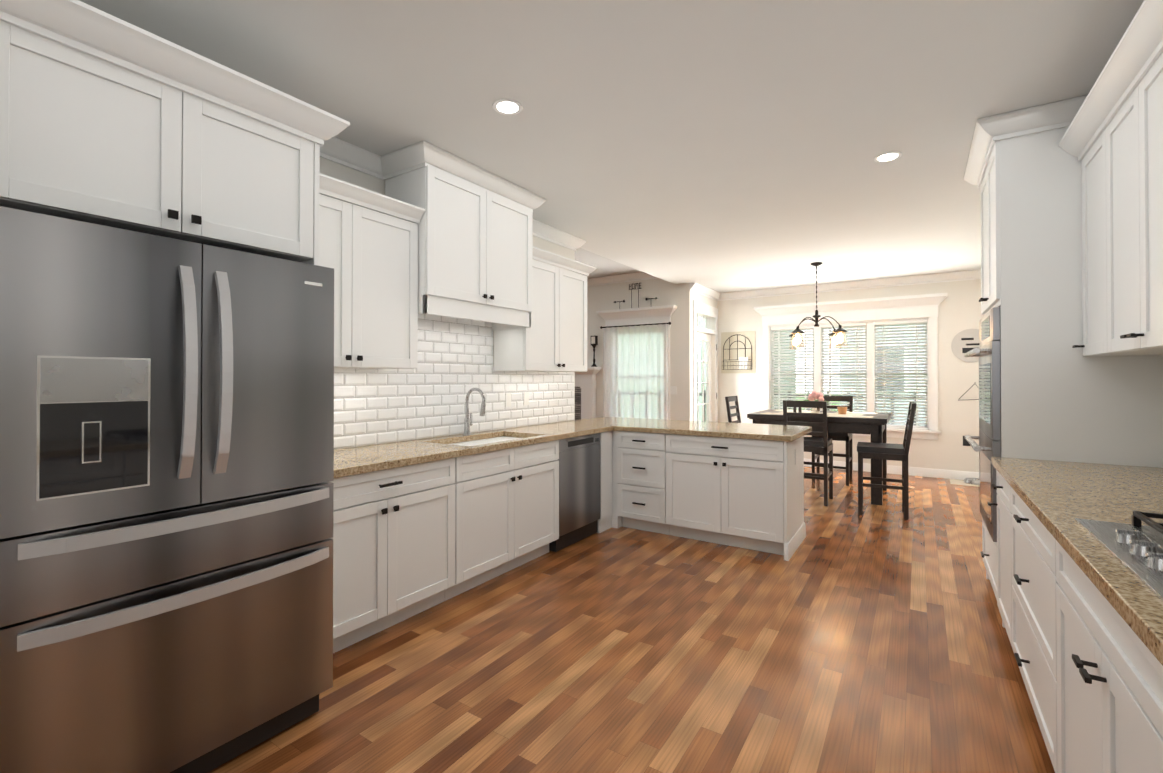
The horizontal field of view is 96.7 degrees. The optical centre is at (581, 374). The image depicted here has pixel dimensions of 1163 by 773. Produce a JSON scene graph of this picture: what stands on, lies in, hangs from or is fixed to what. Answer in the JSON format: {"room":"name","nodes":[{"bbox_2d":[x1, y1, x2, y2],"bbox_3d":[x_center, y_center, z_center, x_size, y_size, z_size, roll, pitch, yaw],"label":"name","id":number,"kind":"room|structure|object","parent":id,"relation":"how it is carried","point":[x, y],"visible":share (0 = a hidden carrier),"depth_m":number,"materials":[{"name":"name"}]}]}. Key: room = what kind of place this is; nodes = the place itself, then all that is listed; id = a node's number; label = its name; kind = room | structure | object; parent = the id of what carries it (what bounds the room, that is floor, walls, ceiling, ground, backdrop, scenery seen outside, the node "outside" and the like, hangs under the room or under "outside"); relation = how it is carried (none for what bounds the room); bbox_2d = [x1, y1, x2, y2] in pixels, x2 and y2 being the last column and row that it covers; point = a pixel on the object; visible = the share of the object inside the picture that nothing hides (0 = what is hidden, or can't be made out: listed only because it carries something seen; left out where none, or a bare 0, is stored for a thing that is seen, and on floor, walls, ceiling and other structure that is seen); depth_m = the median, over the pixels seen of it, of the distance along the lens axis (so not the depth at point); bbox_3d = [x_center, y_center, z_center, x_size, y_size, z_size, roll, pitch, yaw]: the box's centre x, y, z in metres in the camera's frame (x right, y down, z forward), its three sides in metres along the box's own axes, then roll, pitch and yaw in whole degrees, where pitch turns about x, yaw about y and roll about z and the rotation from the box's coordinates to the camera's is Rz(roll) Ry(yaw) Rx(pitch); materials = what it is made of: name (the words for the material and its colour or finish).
{"room":"kitchen","nodes":[
{"label":"kitchen","id":0,"kind":"room"},
{"bbox_2d":[319,157,574,446],"bbox_3d":[-1.875,-0.010,2.580,0.120,2.740,6.420,0,-1,33],"label":"wall","id":1,"kind":"structure","parent":0,"point":[348,175],"depth_m":3.28,"materials":[{"name":"paint"}]},
{"bbox_2d":[0,0,349,265],"bbox_3d":[-1.674,0.138,1.963,0.885,2.435,1.149,0,-1,33],"label":"upper cabinet","id":2,"kind":"object","parent":1,"relation":"attached to","point":[107,119],"visible":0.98,"depth_m":1.70,"materials":[{"name":"paint"}]},
{"bbox_2d":[319,173,424,368],"bbox_3d":[-1.359,-0.523,2.880,0.395,0.970,0.886,0,-1,33],"label":"upper cabinet","id":3,"kind":"object","parent":1,"relation":"attached to","point":[368,246],"visible":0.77,"depth_m":2.90,"materials":[{"name":"paint"}]},
{"bbox_2d":[320,137,585,250],"bbox_3d":[-1.775,-1.326,2.575,0.105,0.108,6.505,0,-1,33],"label":"crown molding","id":4,"kind":"structure","parent":1,"relation":"attached to","point":[341,152],"depth_m":3.22,"materials":[{"name":"white wood"}]},
{"bbox_2d":[334,314,573,449],"bbox_3d":[-0.924,-0.028,3.916,0.010,0.964,3.103,0,-1,33],"label":"tile backsplash","id":5,"kind":"structure","parent":1,"relation":"attached to","point":[426,398],"depth_m":3.78,"materials":[{"name":"white tile"}]},
{"bbox_2d":[505,393,510,406],"bbox_3d":[-0.619,0.216,4.367,0.005,0.115,0.070,0,-1,33],"label":"outlet","id":6,"kind":"object","parent":5,"relation":"attached to","point":[508,399],"depth_m":4.36,"materials":[{"name":"white plastic"}]},
{"bbox_2d":[524,392,528,405],"bbox_3d":[-0.487,0.218,4.568,0.005,0.115,0.070,0,-1,33],"label":"outlet","id":7,"kind":"object","parent":5,"relation":"attached to","point":[526,394],"depth_m":4.57,"materials":[{"name":"white plastic"}]},
{"bbox_2d":[381,141,545,329],"bbox_3d":[-0.801,-0.868,3.664,0.475,1.003,1.196,0,-1,33],"label":"upper cabinet","id":8,"kind":"object","parent":1,"relation":"attached to","point":[475,239],"visible":0.92,"depth_m":3.42,"materials":[{"name":"paint"}]},
{"bbox_2d":[494,246,595,371],"bbox_3d":[-0.288,-0.510,4.519,0.395,0.970,0.963,0,-1,33],"label":"upper cabinet","id":9,"kind":"object","parent":1,"relation":"attached to","point":[553,338],"visible":0.85,"depth_m":4.34,"materials":[{"name":"paint"}]},
{"bbox_2d":[575,248,641,278],"bbox_3d":[-3.809,-1.622,5.575,6.380,0.070,9.300,0,-1,33],"label":"ceiling","id":10,"kind":"structure","parent":0,"point":[604,266],"depth_m":7.47,"materials":[{"name":"paint"}]},
{"bbox_2d":[79,0,1143,292],"bbox_3d":[0.908,-1.525,3.240,4.070,0.300,10.550,0,-1,33],"label":"ceiling","id":11,"kind":"structure","parent":0,"point":[723,146],"depth_m":2.58,"materials":[{"name":"paint"}]},
{"bbox_2d":[492,99,522,114],"bbox_3d":[-0.381,-1.377,2.665,0.156,0.004,0.156,0,-1,33],"label":"recessed light","id":12,"kind":"object","parent":11,"relation":"in","point":[507,106],"visible":1,"depth_m":2.65,"materials":[{"name":"white glass"}]},
{"bbox_2d":[789,262,847,348],"bbox_3d":[2.861,-0.837,6.289,0.611,1.030,0.611,0,0,19],"label":"chandelier","id":13,"kind":"object","parent":11,"relation":"hanging from","point":[836,341],"visible":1,"depth_m":6.22,"materials":[{"name":"black metal"}]},
{"bbox_2d":[874,151,901,161],"bbox_3d":[1.935,-1.372,3.267,0.156,0.004,0.156,0,-1,33],"label":"recessed light","id":14,"kind":"object","parent":11,"relation":"in","point":[889,156],"visible":1,"depth_m":3.25,"materials":[{"name":"white glass"}]},
{"bbox_2d":[208,466,1054,772],"bbox_3d":[-1.763,1.408,4.962,10.450,0.060,10.550,0,-1,33],"label":"floor","id":15,"kind":"structure","parent":0,"point":[846,638],"depth_m":2.40,"materials":[{"name":"brown wood"}]},
{"bbox_2d":[0,206,333,772],"bbox_3d":[-1.601,0.465,1.921,0.989,1.780,0.912,0,-1,33],"label":"refrigerator","id":16,"kind":"object","parent":15,"relation":"on","point":[166,487],"visible":1,"depth_m":1.59,"materials":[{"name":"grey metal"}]},
{"bbox_2d":[330,456,465,652],"bbox_3d":[-1.242,0.925,2.861,0.619,0.874,1.001,0,-1,33],"label":"base cabinet","id":17,"kind":"object","parent":15,"relation":"on","point":[420,525],"depth_m":2.71,"materials":[{"name":"paint"}]},
{"bbox_2d":[334,424,613,479],"bbox_3d":[-0.744,0.472,3.607,0.642,0.040,2.788,0,-1,33],"label":"countertop","id":18,"kind":"structure","parent":17,"relation":"on","point":[379,457],"depth_m":3.17,"materials":[{"name":"beige stone"}]},
{"bbox_2d":[446,440,493,443],"bbox_3d":[-0.781,0.575,3.511,0.446,0.190,0.399,0,-1,33],"label":"sink","id":19,"kind":"object","parent":18,"relation":"in","point":[447,441],"depth_m":3.75,"materials":[{"name":"white ceramic"}]},
{"bbox_2d":[463,388,485,434],"bbox_3d":[-0.788,0.277,3.857,0.215,0.356,0.095,0,-1,33],"label":"faucet","id":20,"kind":"object","parent":18,"relation":"on","point":[467,422],"depth_m":3.87,"materials":[{"name":"silver metal"}]},
{"bbox_2d":[474,436,517,439],"bbox_3d":[-0.553,0.577,3.860,0.446,0.190,0.399,0,-1,33],"label":"sink","id":21,"kind":"object","parent":18,"relation":"in","point":[475,437],"depth_m":4.00,"materials":[{"name":"white ceramic"}]},
{"bbox_2d":[466,440,558,590],"bbox_3d":[-0.732,0.931,3.642,0.619,0.874,1.110,0,-1,33],"label":"base cabinet","id":22,"kind":"object","parent":15,"relation":"on","point":[512,494],"depth_m":3.47,"materials":[{"name":"paint"}]},
{"bbox_2d":[549,433,599,551],"bbox_3d":[-0.242,0.934,4.357,0.598,0.858,0.616,0,-1,33],"label":"dishwasher","id":23,"kind":"object","parent":22,"relation":"in","point":[579,487],"visible":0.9,"depth_m":4.17,"materials":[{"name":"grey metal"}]},
{"bbox_2d":[575,336,600,419],"bbox_3d":[-0.582,0.395,8.873,2.020,2.026,0.220,0,-1,33],"label":"fireplace","id":24,"kind":"object","parent":15,"relation":"on","point":[585,395],"visible":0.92,"depth_m":8.45,"materials":[{"name":"stone"}]},
{"bbox_2d":[591,336,597,366],"bbox_3d":[0.205,-0.372,8.355,0.100,0.500,0.098,0,-1,33],"label":"candlestick","id":25,"kind":"object","parent":24,"relation":"on","point":[594,339],"depth_m":8.34,"materials":[{"name":"black metal"}]},
{"bbox_2d":[574,432,613,532],"bbox_3d":[-0.030,0.939,4.718,0.618,0.874,0.211,0,-1,33],"label":"base cabinet","id":26,"kind":"object","parent":15,"relation":"on","point":[606,521],"depth_m":4.54,"materials":[{"name":"paint"}]},
{"bbox_2d":[614,432,673,535],"bbox_3d":[0.712,0.939,4.724,0.525,0.874,0.649,0,-1,33],"label":"base cabinet","id":27,"kind":"object","parent":15,"relation":"on","point":[643,461],"depth_m":4.46,"materials":[{"name":"paint"}]},
{"bbox_2d":[725,396,740,422],"bbox_3d":[2.194,0.841,6.771,0.498,1.102,0.430,0,-1,33],"label":"chair","id":28,"kind":"object","parent":15,"relation":"on","point":[728,399],"visible":0.31,"depth_m":6.85,"materials":[{"name":"brown wood"}]},
{"bbox_2d":[674,436,805,560],"bbox_3d":[1.292,0.936,4.357,0.968,0.874,0.669,0,-1,33],"label":"base cabinet","id":29,"kind":"object","parent":15,"relation":"on","point":[747,494],"depth_m":4.05,"materials":[{"name":"paint"}]},
{"bbox_2d":[558,417,811,443],"bbox_3d":[0.900,0.481,4.756,2.137,0.040,0.935,0,-1,33],"label":"countertop","id":30,"kind":"structure","parent":29,"relation":"on","point":[621,424],"depth_m":4.45,"materials":[{"name":"beige stone"}]},
{"bbox_2d":[783,400,832,505],"bbox_3d":[2.490,0.832,5.672,0.430,1.102,0.498,0,-1,33],"label":"chair","id":31,"kind":"object","parent":15,"relation":"on","point":[824,444],"visible":0.73,"depth_m":5.49,"materials":[{"name":"brown wood"}]},
{"bbox_2d":[747,391,891,504],"bbox_3d":[2.867,0.792,6.213,1.440,1.190,1.060,0,-1,33],"label":"dining table","id":32,"kind":"object","parent":15,"relation":"on","point":[843,420],"visible":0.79,"depth_m":5.71,"materials":[{"name":"brown wood"}]},
{"bbox_2d":[812,396,852,485],"bbox_3d":[3.280,0.840,6.754,0.430,1.102,0.498,0,-1,33],"label":"chair","id":33,"kind":"object","parent":15,"relation":"on","point":[847,438],"visible":0.58,"depth_m":6.66,"materials":[{"name":"brown wood"}]},
{"bbox_2d":[857,402,916,519],"bbox_3d":[3.032,0.828,5.151,0.498,1.102,0.430,0,-1,30],"label":"chair","id":34,"kind":"object","parent":15,"relation":"on","point":[883,451],"visible":1,"depth_m":5.02,"materials":[{"name":"brown wood"}]},
{"bbox_2d":[949,478,978,486],"bbox_3d":[5.003,1.360,6.545,0.550,0.061,0.400,0,-1,33],"label":"bowl","id":35,"kind":"object","parent":15,"relation":"on","point":[974,482],"visible":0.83,"depth_m":6.55,"materials":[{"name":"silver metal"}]},
{"bbox_2d":[991,473,1006,631],"bbox_3d":[2.383,0.922,2.387,0.679,0.874,0.530,0,-1,33],"label":"base cabinet","id":36,"kind":"object","parent":15,"relation":"on","point":[999,480],"depth_m":2.72,"materials":[{"name":"paint"}]},
{"bbox_2d":[1003,481,1050,758],"bbox_3d":[1.987,0.917,1.780,0.679,0.874,1.043,0,-1,33],"label":"base cabinet","id":37,"kind":"object","parent":15,"relation":"on","point":[1024,540],"depth_m":2.01,"materials":[{"name":"paint"}]},
{"bbox_2d":[964,95,1162,627],"bbox_3d":[2.721,-0.006,2.983,0.759,2.738,0.988,0,-1,33],"label":"tall cabinet","id":38,"kind":"object","parent":15,"relation":"on","point":[1062,399],"visible":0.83,"depth_m":2.69,"materials":[{"name":"paint"}]},
{"bbox_2d":[964,307,1000,541],"bbox_3d":[2.699,0.278,2.995,0.732,1.290,0.758,0,-1,33],"label":"double wall oven","id":39,"kind":"object","parent":38,"relation":"in","point":[987,352],"visible":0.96,"depth_m":2.93,"materials":[{"name":"silver metal"}]},
{"bbox_2d":[1047,537,1158,772],"bbox_3d":[1.459,0.911,0.971,0.679,0.874,1.011,0,-1,33],"label":"base cabinet","id":40,"kind":"object","parent":15,"relation":"on","point":[1080,575],"depth_m":1.24,"materials":[{"name":"paint"}]},
{"bbox_2d":[991,457,1162,668],"bbox_3d":[1.331,0.451,0.798,0.700,0.040,4.348,0,-1,33],"label":"countertop","id":41,"kind":"structure","parent":40,"relation":"on","point":[1107,520],"depth_m":1.47,"materials":[{"name":"beige stone"}]},
{"bbox_2d":[1075,511,1162,600],"bbox_3d":[1.445,0.406,1.017,0.530,0.052,0.900,0,-1,33],"label":"cooktop","id":42,"kind":"object","parent":41,"relation":"in","point":[1136,549],"depth_m":1.27,"materials":[{"name":"silver metal"}]},
{"bbox_2d":[1159,669,1162,772],"bbox_3d":[0.956,0.905,0.202,0.679,0.874,1.073,0,-1,33],"label":"base cabinet","id":43,"kind":"object","parent":15,"relation":"on","point":[1160,670],"depth_m":0.90,"materials":[{"name":"paint"}]},
{"bbox_2d":[587,278,675,419],"bbox_3d":[-1.225,-0.072,9.519,6.380,2.970,0.150,0,-1,33],"label":"wall","id":44,"kind":"structure","parent":0,"point":[602,297],"depth_m":8.24,"materials":[{"name":"paint"}]},
{"bbox_2d":[587,272,656,285],"bbox_3d":[-1.289,-1.504,9.432,6.380,0.108,0.085,0,-1,33],"label":"crown molding","id":45,"kind":"structure","parent":44,"relation":"attached to","point":[638,276],"depth_m":8.19,"materials":[{"name":"white wood"}]},
{"bbox_2d":[596,283,676,419],"bbox_3d":[0.870,-0.238,8.065,1.340,2.340,0.275,0,-1,33],"label":"living room window","id":46,"kind":"structure","parent":44,"relation":"in","point":[621,326],"depth_m":7.97,"materials":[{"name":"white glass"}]},
{"bbox_2d":[676,283,716,421],"bbox_3d":[1.839,-0.083,8.175,0.220,2.970,1.250,0,-1,33],"label":"wall","id":47,"kind":"structure","parent":0,"point":[685,296],"depth_m":7.67,"materials":[{"name":"paint"}]},
{"bbox_2d":[690,283,719,300],"bbox_3d":[1.937,-1.285,8.055,0.085,0.108,1.140,0,-1,33],"label":"crown molding","id":48,"kind":"structure","parent":47,"relation":"attached to","point":[695,287],"depth_m":8.00,"materials":[{"name":"white wood"}]},
{"bbox_2d":[693,300,717,421],"bbox_3d":[1.925,0.152,8.171,0.127,2.500,1.090,0,-1,33],"label":"patio door","id":49,"kind":"structure","parent":47,"relation":"in","point":[703,308],"depth_m":8.28,"materials":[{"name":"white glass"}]},
{"bbox_2d":[717,279,984,471],"bbox_3d":[3.865,0.029,7.693,4.000,2.740,0.160,0,-1,33],"label":"wall","id":50,"kind":"structure","parent":0,"point":[959,307],"depth_m":6.99,"materials":[{"name":"paint"}]},
{"bbox_2d":[721,331,754,372],"bbox_3d":[2.532,-0.356,8.407,0.550,0.680,0.105,0,-1,33],"label":"art","id":51,"kind":"object","parent":50,"relation":"attached to","point":[737,352],"visible":1,"depth_m":8.43,"materials":[{"name":"black metal"}]},
{"bbox_2d":[771,319,927,428],"bbox_3d":[3.872,-0.002,7.639,2.058,1.495,0.053,0,-1,33],"label":"window blinds","id":52,"kind":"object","parent":50,"relation":"in","point":[863,325],"depth_m":7.53,"materials":[{"name":"white plastic"}]},
{"bbox_2d":[720,270,980,300],"bbox_3d":[3.819,-1.288,7.587,3.750,0.108,0.085,0,-1,33],"label":"crown molding","id":53,"kind":"structure","parent":50,"relation":"attached to","point":[974,274],"depth_m":7.46,"materials":[{"name":"white wood"}]},
{"bbox_2d":[754,293,947,439],"bbox_3d":[3.858,-0.092,7.618,2.510,1.960,0.275,0,-1,33],"label":"window frame","id":54,"kind":"structure","parent":50,"relation":"attached to","point":[870,311],"depth_m":7.44,"materials":[{"name":"wood"}]},
{"bbox_2d":[804,458,978,479],"bbox_3d":[1.932,1.332,6.415,5.850,0.115,4.077,0,-1,33],"label":"baseboard","id":55,"kind":"structure","parent":50,"relation":"attached to","point":[936,473],"depth_m":7.07,"materials":[{"name":"white wood"}]},
{"bbox_2d":[951,329,979,361],"bbox_3d":[5.114,-0.378,6.773,0.440,0.440,0.017,0,-1,33],"label":"sign","id":56,"kind":"object","parent":50,"relation":"attached to","point":[964,341],"visible":0.65,"depth_m":6.80,"materials":[{"name":"white wood"}]},
{"bbox_2d":[963,436,969,445],"bbox_3d":[5.067,0.877,6.802,0.080,0.130,0.005,0,-1,33],"label":"outlet","id":57,"kind":"object","parent":50,"relation":"attached to","point":[965,442],"visible":0.71,"depth_m":6.81,"materials":[{"name":"black plastic"}]},
{"bbox_3d":[2.718,-0.013,2.142,0.150,2.740,10.710,0,-1,33],"label":"wall","id":58,"kind":"structure","parent":0,"visible":0},
{"bbox_2d":[1075,136,1098,355],"bbox_3d":[2.546,-0.592,2.330,0.334,1.000,0.466,0,-1,33],"label":"upper cabinet","id":59,"kind":"object","parent":58,"relation":"attached to","point":[1090,250],"depth_m":2.52,"materials":[{"name":"paint"}]},
{"bbox_2d":[1095,40,1162,355],"bbox_3d":[2.227,-0.596,1.842,0.334,1.000,0.933,0,-1,33],"label":"upper cabinet","id":60,"kind":"object","parent":58,"relation":"attached to","point":[1112,139],"depth_m":2.02,"materials":[{"name":"paint"}]},
{"label":"outside","id":61,"kind":"structure","parent":0,"visible":0},
{"bbox_2d":[796,398,839,410],"bbox_3d":[16.311,1.895,30.300,60.000,0.050,51.250,0,-1,33],"label":"lawn","id":62,"kind":"structure","parent":61,"point":[810,409],"depth_m":34.33,"materials":[{"name":"green plant"}]},
{"bbox_2d":[623,317,924,425],"bbox_3d":[13.901,-2.968,15.428,36.330,9.450,19.450,0,-1,33],"label":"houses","id":63,"kind":"structure","parent":62,"relation":"on","point":[700,364],"depth_m":18.51,"materials":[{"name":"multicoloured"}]}
]}

